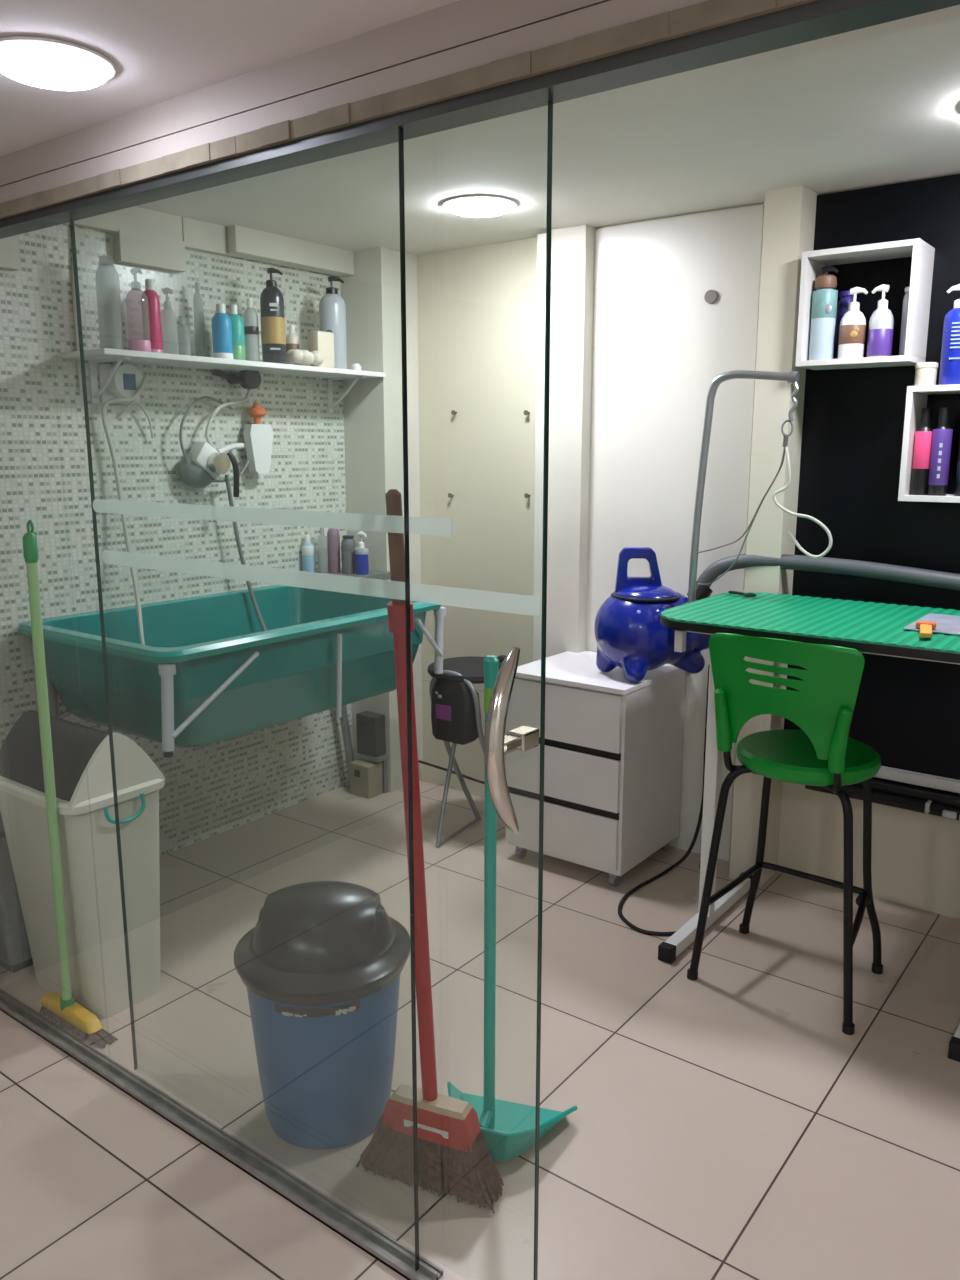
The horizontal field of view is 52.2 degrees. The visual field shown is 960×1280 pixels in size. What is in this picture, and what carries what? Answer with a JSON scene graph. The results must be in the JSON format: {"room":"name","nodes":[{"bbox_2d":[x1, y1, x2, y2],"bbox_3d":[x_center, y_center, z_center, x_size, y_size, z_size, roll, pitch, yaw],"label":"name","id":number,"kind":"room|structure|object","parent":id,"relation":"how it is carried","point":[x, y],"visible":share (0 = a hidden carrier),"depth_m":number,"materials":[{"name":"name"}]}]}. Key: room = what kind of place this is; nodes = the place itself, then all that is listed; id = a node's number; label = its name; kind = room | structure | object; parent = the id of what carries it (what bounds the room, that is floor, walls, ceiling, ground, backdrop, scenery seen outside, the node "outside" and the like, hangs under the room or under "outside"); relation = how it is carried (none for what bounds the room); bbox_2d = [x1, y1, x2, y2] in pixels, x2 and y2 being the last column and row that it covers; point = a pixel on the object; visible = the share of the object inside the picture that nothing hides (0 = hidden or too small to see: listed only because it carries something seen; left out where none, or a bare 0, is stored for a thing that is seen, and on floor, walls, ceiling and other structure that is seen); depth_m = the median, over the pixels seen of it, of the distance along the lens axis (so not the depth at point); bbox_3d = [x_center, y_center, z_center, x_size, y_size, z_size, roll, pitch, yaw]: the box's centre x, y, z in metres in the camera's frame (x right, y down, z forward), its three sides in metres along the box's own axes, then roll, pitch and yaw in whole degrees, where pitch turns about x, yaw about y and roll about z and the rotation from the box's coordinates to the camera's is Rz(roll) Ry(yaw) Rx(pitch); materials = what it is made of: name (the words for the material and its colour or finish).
{"room":"pet grooming salon","nodes":[
{"label":"pet grooming salon","id":0,"kind":"room"},
{"bbox_2d":[0,224,351,855],"bbox_3d":[-1.127,-0.348,3.630,0.120,2.280,2.350,8,14,36],"label":"wall","id":1,"kind":"structure","parent":0,"point":[213,789],"depth_m":3.47,"materials":[{"name":"white tile"}]},
{"bbox_2d":[72,225,81,390],"bbox_3d":[-1.294,-1.063,3.147,0.010,0.510,0.028,8,14,36],"label":"cable","id":2,"kind":"object","parent":1,"relation":"attached to","point":[73,282],"visible":0.62,"depth_m":3.15,"materials":[{"name":"grey plastic"}]},
{"bbox_2d":[98,364,142,404],"bbox_3d":[-1.192,-0.856,3.286,0.064,0.130,0.150,8,14,36],"label":"timer","id":3,"kind":"object","parent":1,"relation":"attached to","point":[127,379],"visible":0.85,"depth_m":3.26,"materials":[{"name":"white plastic"}]},
{"bbox_2d":[118,401,153,437],"bbox_3d":[-1.172,-0.753,3.348,0.025,0.125,0.127,10,15,42],"label":"loose cable","id":4,"kind":"object","parent":3,"relation":"hanging from","point":[132,402],"visible":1,"depth_m":3.35,"materials":[{"name":"grey plastic"}]},
{"bbox_2d":[101,375,148,644],"bbox_3d":[-1.178,-0.362,3.292,0.141,1.041,0.244,-1,11,-6],"label":"hose","id":5,"kind":"object","parent":1,"relation":"attached to","point":[135,396],"visible":0.82,"depth_m":3.29,"materials":[{"name":"grey"}]},
{"bbox_2d":[0,206,353,276],"bbox_3d":[-1.113,-1.313,3.289,0.080,0.255,1.890,8,14,36],"label":"trim","id":6,"kind":"structure","parent":1,"relation":"attached to","point":[142,237],"depth_m":3.40,"materials":[{"name":"beige paint"}]},
{"bbox_2d":[179,442,243,496],"bbox_3d":[-0.965,-0.621,3.571,0.265,0.200,0.129,-10,15,-41],"label":"heater","id":7,"kind":"object","parent":1,"relation":"attached to","point":[206,464],"visible":0.99,"depth_m":3.52,"materials":[{"name":"white plastic"}]},
{"bbox_2d":[179,396,249,482],"bbox_3d":[-0.965,-0.731,3.580,0.029,0.308,0.323,7,13,31],"label":"coiled hose","id":8,"kind":"object","parent":7,"relation":"attached to","point":[202,397],"visible":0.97,"depth_m":3.48,"materials":[{"name":"grey"}]},
{"bbox_2d":[205,389,250,448],"bbox_3d":[-0.924,-0.843,3.614,0.026,0.285,0.235,6,13,30],"label":"hose","id":9,"kind":"object","parent":7,"relation":"attached to","point":[246,398],"visible":0.81,"depth_m":3.56,"materials":[{"name":"grey"}]},
{"bbox_2d":[225,474,266,630],"bbox_3d":[-0.867,-0.266,3.733,0.172,0.724,0.055,-3,12,-16],"label":"hose","id":10,"kind":"object","parent":7,"relation":"hanging from","point":[231,503],"visible":0.72,"depth_m":3.71,"materials":[{"name":"grey"}]},
{"bbox_2d":[60,348,385,412],"bbox_3d":[-0.862,-0.925,3.567,0.245,0.156,1.268,8,14,36],"label":"wall shelf","id":11,"kind":"object","parent":1,"relation":"attached to","point":[94,356],"visible":0.99,"depth_m":3.37,"materials":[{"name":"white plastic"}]},
{"bbox_2d":[95,257,123,341],"bbox_3d":[-1.178,-1.064,3.114,0.072,0.290,0.072,8,14,36],"label":"bottle","id":12,"kind":"object","parent":11,"relation":"on","point":[112,257],"visible":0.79,"depth_m":3.11,"materials":[{"name":"clear plastic"}]},
{"bbox_2d":[126,267,150,351],"bbox_3d":[-1.101,-1.059,3.151,0.070,0.266,0.069,8,14,36],"label":"bottle","id":13,"kind":"object","parent":11,"relation":"on","point":[135,345],"visible":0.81,"depth_m":3.14,"materials":[{"name":"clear plastic"}]},
{"bbox_2d":[141,279,162,352],"bbox_3d":[-1.093,-1.070,3.262,0.061,0.245,0.061,8,14,36],"label":"bottle","id":14,"kind":"object","parent":11,"relation":"on","point":[152,317],"visible":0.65,"depth_m":3.24,"materials":[{"name":"pink plastic"}]},
{"bbox_2d":[212,304,232,358],"bbox_3d":[-0.907,-1.079,3.445,0.069,0.193,0.069,8,14,36],"label":"bottle","id":15,"kind":"object","parent":11,"relation":"on","point":[221,322],"visible":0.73,"depth_m":3.42,"materials":[{"name":"blue plastic"}]},
{"bbox_2d":[228,304,245,359],"bbox_3d":[-0.879,-1.097,3.513,0.069,0.200,0.069,8,14,36],"label":"bottle","id":16,"kind":"object","parent":11,"relation":"on","point":[238,337],"visible":0.58,"depth_m":3.49,"materials":[{"name":"teal plastic"}]},
{"bbox_2d":[243,298,259,352],"bbox_3d":[-0.833,-1.123,3.571,0.053,0.230,0.053,8,14,36],"label":"bottle","id":17,"kind":"object","parent":11,"relation":"on","point":[248,330],"visible":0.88,"depth_m":3.55,"materials":[{"name":"clear plastic"}]},
{"bbox_2d":[260,267,285,363],"bbox_3d":[-0.756,-1.181,3.577,0.091,0.341,0.088,8,14,36],"label":"bottle","id":18,"kind":"object","parent":11,"relation":"on","point":[273,335],"visible":0.91,"depth_m":3.55,"materials":[{"name":"grey plastic"}]},
{"bbox_2d":[286,325,299,364],"bbox_3d":[-0.722,-1.127,3.772,0.053,0.160,0.053,8,14,36],"label":"bottle","id":19,"kind":"object","parent":11,"relation":"on","point":[292,340],"visible":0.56,"depth_m":3.75,"materials":[{"name":"beige plastic"}]},
{"bbox_2d":[286,349,323,365],"bbox_3d":[-0.657,-1.059,3.681,0.090,0.060,0.155,8,14,36],"label":"sponge","id":20,"kind":"object","parent":11,"relation":"on","point":[295,356],"visible":0.99,"depth_m":3.64,"materials":[{"name":"white"}]},
{"bbox_2d":[308,330,334,367],"bbox_3d":[-0.603,-1.119,3.765,0.060,0.147,0.110,8,14,36],"label":"plastic jug","id":21,"kind":"object","parent":11,"relation":"on","point":[321,341],"visible":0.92,"depth_m":3.73,"materials":[{"name":"beige plastic"}]},
{"bbox_2d":[319,276,346,368],"bbox_3d":[-0.578,-1.241,3.843,0.104,0.356,0.104,8,14,36],"label":"bottle","id":22,"kind":"object","parent":11,"relation":"on","point":[332,308],"visible":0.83,"depth_m":3.80,"materials":[{"name":"grey plastic"}]},
{"bbox_2d":[351,364,360,370],"bbox_3d":[-0.497,-1.092,3.931,0.040,0.030,0.040,8,14,36],"label":"jar","id":23,"kind":"object","parent":11,"relation":"on","point":[354,366],"visible":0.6,"depth_m":3.92,"materials":[{"name":"white plastic"}]},
{"bbox_2d":[18,585,445,781],"bbox_3d":[-0.724,0.349,3.530,0.798,0.957,1.474,8,14,36],"label":"tub","id":24,"kind":"object","parent":1,"relation":"attached to","point":[206,671],"visible":0.82,"depth_m":3.09,"materials":[{"name":"teal plastic"}]},
{"bbox_2d":[211,369,260,388],"bbox_3d":[-0.907,-0.969,3.628,0.090,0.076,0.172,8,14,36],"label":"water valve","id":25,"kind":"object","parent":1,"relation":"attached to","point":[248,379],"visible":0.94,"depth_m":3.63,"materials":[{"name":"black plastic"}]},
{"bbox_2d":[243,403,273,473],"bbox_3d":[-0.850,-0.772,3.752,0.080,0.265,0.115,8,14,36],"label":"soap dispenser","id":26,"kind":"object","parent":1,"relation":"attached to","point":[258,437],"visible":1,"depth_m":3.73,"materials":[{"name":"white plastic"}]},
{"bbox_2d":[315,568,390,579],"bbox_3d":[-0.556,-0.266,4.092,0.268,0.030,0.285,8,14,36],"label":"stone ledge","id":27,"kind":"object","parent":1,"relation":"attached to","point":[373,574],"visible":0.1,"depth_m":4.07,"materials":[{"name":"grey stone"}]},
{"bbox_2d":[302,535,313,571],"bbox_3d":[-0.710,-0.353,4.042,0.049,0.160,0.049,8,14,36],"label":"bottle","id":28,"kind":"object","parent":27,"relation":"on","point":[307,547],"visible":0.87,"depth_m":4.03,"materials":[{"name":"blue plastic"}]},
{"bbox_2d":[327,511,340,572],"bbox_3d":[-0.609,-0.409,4.082,0.054,0.256,0.052,8,14,36],"label":"bottle","id":29,"kind":"object","parent":27,"relation":"on","point":[333,535],"visible":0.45,"depth_m":4.07,"materials":[{"name":"pink plastic"}]},
{"bbox_2d":[341,535,355,573],"bbox_3d":[-0.546,-0.356,4.069,0.060,0.156,0.060,8,14,36],"label":"bottle","id":30,"kind":"object","parent":27,"relation":"on","point":[348,545],"visible":0.96,"depth_m":4.05,"materials":[{"name":"grey plastic"}]},
{"bbox_2d":[355,531,368,574],"bbox_3d":[-0.487,-0.360,4.036,0.058,0.176,0.057,8,14,36],"label":"bottle","id":31,"kind":"object","parent":27,"relation":"on","point":[361,552],"visible":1,"depth_m":4.02,"materials":[{"name":"blue plastic"}]},
{"bbox_2d":[340,247,422,792],"bbox_3d":[-0.420,-0.474,4.268,0.230,2.280,0.220,8,14,36],"label":"column","id":32,"kind":"structure","parent":1,"relation":"attached to","point":[373,413],"depth_m":4.09,"materials":[{"name":"beige paint"}]},
{"bbox_2d":[0,0,457,156],"bbox_3d":[-0.893,-0.654,-0.238,4.100,0.190,3.557,8,14,36],"label":"ceiling","id":33,"kind":"structure","parent":0,"point":[159,50],"depth_m":1.45,"materials":[{"name":"white paint"}]},
{"bbox_2d":[0,36,115,90],"bbox_3d":[-0.672,-0.895,1.534,0.194,0.022,0.194,8,14,36],"label":"recessed light","id":34,"kind":"object","parent":33,"relation":"in","point":[41,62],"visible":1,"depth_m":1.50,"materials":[{"name":"white plastic"}]},
{"bbox_2d":[0,0,609,186],"bbox_3d":[0.194,-0.906,1.188,3.900,0.242,0.063,8,14,36],"label":"beam","id":35,"kind":"structure","parent":0,"point":[458,23],"depth_m":1.51,"materials":[{"name":"white paint"}]},
{"bbox_2d":[0,780,959,1279],"bbox_3d":[-0.391,1.340,1.219,4.550,0.100,5.830,8,14,36],"label":"floor","id":36,"kind":"structure","parent":0,"point":[726,1124],"depth_m":2.34,"materials":[{"name":"tile"}]},
{"bbox_2d":[0,811,32,972],"bbox_3d":[-1.407,0.722,3.010,0.360,0.420,0.320,8,14,36],"label":"trash can","id":37,"kind":"object","parent":36,"relation":"on","point":[15,953],"visible":0.12,"depth_m":2.83,"materials":[{"name":"grey plastic"}]},
{"bbox_2d":[22,520,117,1047],"bbox_3d":[-1.065,0.366,2.460,0.297,1.332,0.060,8,14,36],"label":"broom","id":38,"kind":"object","parent":36,"relation":"on","point":[62,1007],"visible":1,"depth_m":2.48,"materials":[{"name":"green plastic"}]},
{"bbox_2d":[60,995,73,1011],"bbox_3d":[-1.090,0.961,2.588,0.037,0.037,0.035,8,14,36],"label":"socket","id":39,"kind":"object","parent":38,"relation":"attached to","point":[66,1001],"depth_m":2.57,"materials":[{"name":"green plastic"}]},
{"bbox_2d":[0,710,164,1018],"bbox_3d":[-1.108,0.597,2.744,0.460,0.768,0.306,8,14,36],"label":"bin","id":40,"kind":"object","parent":36,"relation":"on","point":[81,753],"visible":0.94,"depth_m":2.62,"materials":[{"name":"beige plastic"}]},
{"bbox_2d":[0,988,442,1279],"bbox_3d":[-0.729,1.075,2.265,1.615,0.016,0.048,8,14,36],"label":"trim","id":41,"kind":"structure","parent":36,"relation":"on","point":[390,1252],"depth_m":2.11,"materials":[{"name":"metal"}]},
{"bbox_2d":[398,127,418,1271],"bbox_3d":[-0.504,0.147,1.902,0.975,1.948,0.008,8,14,36],"label":"door frame","id":42,"kind":"structure","parent":41,"relation":"attached to","point":[400,129],"depth_m":1.58,"materials":[{"name":"black metal"}]},
{"bbox_2d":[233,881,410,1148],"bbox_3d":[-0.348,0.815,2.205,0.388,0.549,0.388,8,14,36],"label":"waste bin","id":43,"kind":"object","parent":36,"relation":"on","point":[321,964],"visible":0.97,"depth_m":2.08,"materials":[{"name":"blue plastic"}]},
{"bbox_2d":[349,759,382,798],"bbox_3d":[-0.502,0.607,4.306,0.115,0.145,0.094,8,14,36],"label":"carton","id":44,"kind":"object","parent":36,"relation":"on","point":[365,775],"visible":0.9,"depth_m":4.27,"materials":[{"name":"beige cardboard"}]},
{"bbox_2d":[356,753,387,792],"bbox_3d":[-0.476,0.587,4.329,0.125,0.175,0.070,8,14,36],"label":"shelf","id":45,"kind":"object","parent":36,"relation":"on","point":[383,758],"visible":0.7,"depth_m":4.30,"materials":[{"name":"grey metal"}]},
{"bbox_2d":[356,711,385,756],"bbox_3d":[-0.478,0.412,4.299,0.115,0.180,0.065,8,14,36],"label":"storage box","id":46,"kind":"object","parent":45,"relation":"on","point":[371,741],"visible":1,"depth_m":4.27,"materials":[{"name":"grey plastic"}]},
{"bbox_2d":[356,489,503,1213],"bbox_3d":[-0.124,0.433,1.857,0.321,1.428,0.173,5,12,23],"label":"broom","id":47,"kind":"object","parent":36,"relation":"on","point":[454,1157],"visible":0.98,"depth_m":1.96,"materials":[{"name":"plastic"}]},
{"bbox_2d":[427,656,484,846],"bbox_3d":[-0.039,0.429,3.818,0.358,0.684,0.398,8,14,36],"label":"folding stool","id":48,"kind":"object","parent":36,"relation":"on","point":[469,670],"visible":0.52,"depth_m":3.75,"materials":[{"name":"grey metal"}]},
{"bbox_2d":[431,679,480,744],"bbox_3d":[-0.091,0.261,3.688,0.176,0.233,0.103,8,14,36],"label":"fabric bag","id":49,"kind":"object","parent":48,"relation":"hanging from","point":[453,720],"visible":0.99,"depth_m":3.64,"materials":[{"name":"black fabric"}]},
{"bbox_2d":[436,704,450,720],"bbox_3d":[-0.137,0.270,3.661,0.070,0.055,0.003,8,14,36],"label":"print","id":50,"kind":"object","parent":49,"relation":"attached to","point":[443,711],"depth_m":3.66,"materials":[{"name":"purple"}]},
{"bbox_2d":[497,655,505,669],"bbox_3d":[0.092,0.111,3.684,0.130,0.106,0.073,4,12,18],"label":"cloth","id":51,"kind":"object","parent":48,"relation":"on","point":[501,658],"visible":0.15,"depth_m":3.68,"materials":[{"name":"fabric"}]},
{"bbox_2d":[447,655,576,1161],"bbox_3d":[0.046,0.560,2.069,0.309,1.094,0.216,3,12,16],"label":"dustpan","id":52,"kind":"object","parent":36,"relation":"on","point":[507,1128],"visible":0.8,"depth_m":2.07,"materials":[{"name":"teal plastic"}]},
{"bbox_2d":[479,1109,492,1127],"bbox_3d":[0.011,1.030,2.107,0.023,0.038,0.052,5,12,22],"label":"socket","id":53,"kind":"object","parent":52,"relation":"attached to","point":[486,1118],"depth_m":2.10,"materials":[{"name":"teal plastic"}]},
{"bbox_2d":[506,651,685,886],"bbox_3d":[0.424,0.452,3.613,0.483,0.717,0.471,8,14,36],"label":"base cabinet","id":54,"kind":"object","parent":36,"relation":"on","point":[614,744],"visible":0.81,"depth_m":3.42,"materials":[{"name":"white plastic"}]},
{"bbox_2d":[594,547,712,682],"bbox_3d":[0.602,-0.097,3.383,0.394,0.446,0.354,8,14,36],"label":"dryer","id":55,"kind":"object","parent":54,"relation":"on","point":[630,635],"visible":0.84,"depth_m":3.30,"materials":[{"name":"blue plastic"}]},
{"bbox_2d":[697,554,959,590],"bbox_3d":[1.412,-0.150,2.917,1.618,0.145,0.074,8,13,34],"label":"hose","id":56,"kind":"object","parent":55,"relation":"attached to","point":[939,579],"visible":0.92,"depth_m":3.09,"materials":[{"name":"grey plastic"}]},
{"bbox_2d":[618,664,709,935],"bbox_3d":[0.613,0.503,3.276,0.234,0.753,0.597,4,12,18],"label":"power cable","id":57,"kind":"object","parent":36,"relation":"on","point":[655,933],"visible":0.81,"depth_m":3.46,"materials":[{"name":"black rubber"}]},
{"bbox_2d":[687,633,882,1034],"bbox_3d":[0.882,0.471,2.727,0.483,1.026,0.431,8,14,36],"label":"bar stool","id":58,"kind":"object","parent":36,"relation":"on","point":[822,754],"visible":1,"depth_m":2.55,"materials":[{"name":"green plastic"}]},
{"bbox_2d":[658,370,959,1061],"bbox_3d":[1.073,0.107,2.743,1.252,1.730,0.650,8,14,36],"label":"table","id":59,"kind":"object","parent":36,"relation":"on","point":[865,627],"visible":0.91,"depth_m":2.85,"materials":[{"name":"green plastic"}]},
{"bbox_2d":[728,591,755,596],"bbox_3d":[0.830,-0.147,3.115,0.098,0.013,0.048,8,14,36],"label":"clip","id":60,"kind":"object","parent":59,"relation":"on","point":[729,592],"visible":1,"depth_m":3.11,"materials":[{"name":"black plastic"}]},
{"bbox_2d":[695,382,832,584],"bbox_3d":[0.868,-0.461,2.983,0.451,0.635,0.052,10,15,41],"label":"grooming noose","id":61,"kind":"object","parent":59,"relation":"hanging from","point":[785,439],"visible":1,"depth_m":2.93,"materials":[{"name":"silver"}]},
{"bbox_2d":[903,613,959,634],"bbox_3d":[1.314,-0.033,2.563,0.325,0.004,0.290,8,14,36],"label":"metal sheet","id":62,"kind":"object","parent":59,"relation":"on","point":[945,624],"visible":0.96,"depth_m":2.61,"materials":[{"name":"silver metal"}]},
{"bbox_2d":[916,621,935,637],"bbox_3d":[1.125,-0.026,2.473,0.048,0.018,0.150,5,12,23],"label":"comb","id":63,"kind":"object","parent":62,"relation":"on","point":[926,628],"visible":1,"depth_m":2.47,"materials":[{"name":"orange plastic"}]},
{"bbox_2d":[136,18,959,254],"bbox_3d":[0.677,-1.270,2.154,4.550,0.100,2.275,8,14,36],"label":"ceiling","id":64,"kind":"structure","parent":0,"point":[883,110],"depth_m":2.70,"materials":[{"name":"paint"}]},
{"bbox_2d":[442,195,516,216],"bbox_3d":[-0.001,-1.415,3.208,0.246,0.022,0.246,8,14,36],"label":"recessed light","id":65,"kind":"object","parent":64,"relation":"in","point":[472,205],"visible":1,"depth_m":3.16,"materials":[{"name":"white plastic"}]},
{"bbox_2d":[743,5,959,66],"bbox_3d":[1.125,-0.901,0.874,2.040,0.130,0.560,8,14,36],"label":"ceiling box","id":66,"kind":"object","parent":64,"relation":"attached to","point":[950,13],"visible":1,"depth_m":1.58,"materials":[{"name":"paint"}]},
{"bbox_2d":[417,173,959,918],"bbox_3d":[1.358,-0.257,3.167,4.420,2.280,0.120,8,14,36],"label":"wall","id":67,"kind":"structure","parent":0,"point":[477,305],"depth_m":3.97,"materials":[{"name":"beige paint"}]},
{"bbox_2d":[418,760,484,783],"bbox_3d":[0.038,0.615,4.229,0.782,0.052,0.023,8,14,36],"label":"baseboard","id":68,"kind":"structure","parent":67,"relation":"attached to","point":[419,761],"depth_m":4.36,"materials":[{"name":"black rubber"}]},
{"bbox_2d":[533,233,551,661],"bbox_3d":[0.259,-0.381,3.837,0.044,2.265,0.110,8,14,36],"label":"trim","id":69,"kind":"structure","parent":67,"relation":"attached to","point":[541,238],"depth_m":3.71,"materials":[{"name":"white paint"}]},
{"bbox_2d":[546,224,596,657],"bbox_3d":[0.344,-0.380,3.791,0.145,2.280,0.080,8,14,36],"label":"trim","id":70,"kind":"structure","parent":67,"relation":"attached to","point":[572,248],"depth_m":3.68,"materials":[{"name":"beige paint"}]},
{"bbox_2d":[586,205,763,860],"bbox_3d":[0.673,-0.335,3.588,0.630,2.270,0.018,8,14,36],"label":"door","id":71,"kind":"structure","parent":67,"relation":"attached to","point":[658,347],"depth_m":3.49,"materials":[{"name":"white wood"}]},
{"bbox_2d":[704,290,717,303],"bbox_3d":[0.783,-1.164,3.322,0.044,0.044,0.010,8,14,36],"label":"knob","id":72,"kind":"object","parent":71,"relation":"attached to","point":[711,296],"visible":1,"depth_m":3.32,"materials":[{"name":"grey metal"}]},
{"bbox_2d":[729,185,818,885],"bbox_3d":[0.976,-0.280,3.283,0.117,2.280,0.150,8,14,36],"label":"pillar","id":73,"kind":"structure","parent":67,"relation":"attached to","point":[789,212],"depth_m":3.16,"materials":[{"name":"beige paint"}]},
{"bbox_2d":[784,174,959,779],"bbox_3d":[2.033,-0.370,2.540,2.428,1.805,0.018,8,14,36],"label":"panel","id":74,"kind":"object","parent":67,"relation":"attached to","point":[907,710],"visible":0.6,"depth_m":3.09,"materials":[{"name":"paint"}]},
{"bbox_2d":[795,238,934,369],"bbox_3d":[1.159,-1.001,2.959,0.334,0.334,0.180,8,14,36],"label":"box shelf","id":75,"kind":"object","parent":74,"relation":"attached to","point":[921,252],"visible":0.94,"depth_m":2.91,"materials":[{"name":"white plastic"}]},
{"bbox_2d":[809,265,838,359],"bbox_3d":[1.056,-1.002,3.009,0.074,0.281,0.073,8,14,36],"label":"bottle","id":76,"kind":"object","parent":75,"relation":"on","point":[824,299],"visible":0.96,"depth_m":2.98,"materials":[{"name":"blue"}]},
{"bbox_2d":[834,291,852,358],"bbox_3d":[1.137,-0.973,3.049,0.056,0.210,0.056,8,14,36],"label":"bottle","id":77,"kind":"object","parent":75,"relation":"in","point":[846,297],"visible":0.48,"depth_m":3.02,"materials":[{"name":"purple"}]},
{"bbox_2d":[838,287,867,358],"bbox_3d":[1.128,-0.957,2.963,0.076,0.211,0.076,8,14,36],"label":"bottle","id":78,"kind":"object","parent":75,"relation":"on","point":[852,329],"visible":0.94,"depth_m":2.94,"materials":[{"name":"white plastic"}]},
{"bbox_2d":[850,328,858,337],"bbox_3d":[1.119,-0.920,2.936,0.031,0.030,0.010,8,14,36],"label":"print","id":79,"kind":"object","parent":78,"relation":"attached to","point":[854,332],"depth_m":2.93,"materials":[{"name":"yellow"}]},
{"bbox_2d":[866,284,893,356],"bbox_3d":[1.194,-0.948,2.915,0.070,0.211,0.069,8,14,36],"label":"bottle","id":80,"kind":"object","parent":75,"relation":"on","point":[880,333],"visible":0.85,"depth_m":2.90,"materials":[{"name":"purple plastic"}]},
{"bbox_2d":[899,287,909,354],"bbox_3d":[1.262,-0.936,2.890,0.036,0.198,0.036,8,14,36],"label":"bottle","id":81,"kind":"object","parent":75,"relation":"in","point":[906,297],"visible":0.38,"depth_m":2.88,"materials":[{"name":"grey plastic"}]},
{"bbox_2d":[898,384,959,502],"bbox_3d":[1.424,-0.568,2.841,0.334,0.330,0.180,8,14,36],"label":"box shelf","id":82,"kind":"object","parent":74,"relation":"attached to","point":[916,396],"visible":0.78,"depth_m":2.87,"materials":[{"name":"white wood"}]},
{"bbox_2d":[910,408,932,494],"bbox_3d":[1.308,-0.555,2.892,0.053,0.250,0.053,8,14,36],"label":"bottle","id":83,"kind":"object","parent":82,"relation":"on","point":[922,442],"visible":0.94,"depth_m":2.88,"materials":[{"name":"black plastic"}]},
{"bbox_2d":[914,362,938,385],"bbox_3d":[1.304,-0.776,2.864,0.062,0.067,0.062,8,14,36],"label":"jar","id":84,"kind":"object","parent":82,"relation":"on","point":[926,372],"visible":0.8,"depth_m":2.84,"materials":[{"name":"beige plastic"}]},
{"bbox_2d":[927,408,952,495],"bbox_3d":[1.342,-0.548,2.854,0.053,0.250,0.054,8,14,36],"label":"bottle","id":85,"kind":"object","parent":82,"relation":"on","point":[942,435],"visible":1,"depth_m":2.84,"materials":[{"name":"purple plastic"}]},
{"bbox_2d":[938,284,959,384],"bbox_3d":[1.366,-0.871,2.795,0.086,0.281,0.090,8,14,36],"label":"bottle","id":86,"kind":"object","parent":82,"relation":"on","point":[949,374],"visible":0.9,"depth_m":2.78,"materials":[{"name":"blue plastic"}]},
{"bbox_2d":[955,441,959,495],"bbox_3d":[1.406,-0.541,2.820,0.053,0.250,0.053,8,14,36],"label":"bottle","id":87,"kind":"object","parent":82,"relation":"on","point":[957,485],"visible":1,"depth_m":2.83,"materials":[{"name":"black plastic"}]},
{"bbox_2d":[805,777,959,819],"bbox_3d":[2.041,0.597,2.650,2.320,0.081,0.125,8,14,36],"label":"rail","id":88,"kind":"object","parent":67,"relation":"attached to","point":[917,798],"visible":0.71,"depth_m":3.12,"materials":[{"name":"black plastic"}]},
{"bbox_2d":[874,766,959,792],"bbox_3d":[2.084,0.543,2.664,2.280,0.035,0.045,8,14,36],"label":"trim","id":89,"kind":"structure","parent":67,"relation":"attached to","point":[910,777],"depth_m":3.14,"materials":[{"name":"white plastic"}]},
{"bbox_3d":[-1.581,-0.144,2.596,0.420,2.280,0.120,8,14,36],"label":"wall","id":90,"kind":"structure","parent":0,"visible":0},
{"bbox_2d":[70,102,552,1279],"bbox_3d":[-0.405,0.166,1.812,1.170,1.950,0.120,8,14,36],"label":"door","id":91,"kind":"structure","parent":90,"relation":"in","point":[498,744],"depth_m":1.63,"materials":[{"name":"clear glass"}]},
{"bbox_2d":[0,0,706,202],"bbox_3d":[0.193,-0.766,1.214,3.900,0.034,0.067,8,14,36],"label":"trim","id":92,"kind":"structure","parent":90,"relation":"attached to","point":[612,13],"depth_m":1.43,"materials":[{"name":"white paint"}]},
{"bbox_2d":[0,0,816,218],"bbox_3d":[0.191,-0.737,1.217,3.900,0.027,0.074,8,14,36],"label":"trim","id":93,"kind":"structure","parent":90,"relation":"attached to","point":[709,14],"depth_m":1.36,"materials":[{"name":"paint"}]},
{"bbox_2d":[0,0,959,238],"bbox_3d":[0.193,-0.716,1.224,3.900,0.018,0.058,8,14,36],"label":"sliding door rail","id":94,"kind":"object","parent":90,"relation":"attached to","point":[818,19],"depth_m":1.30,"materials":[{"name":"grey metal"}]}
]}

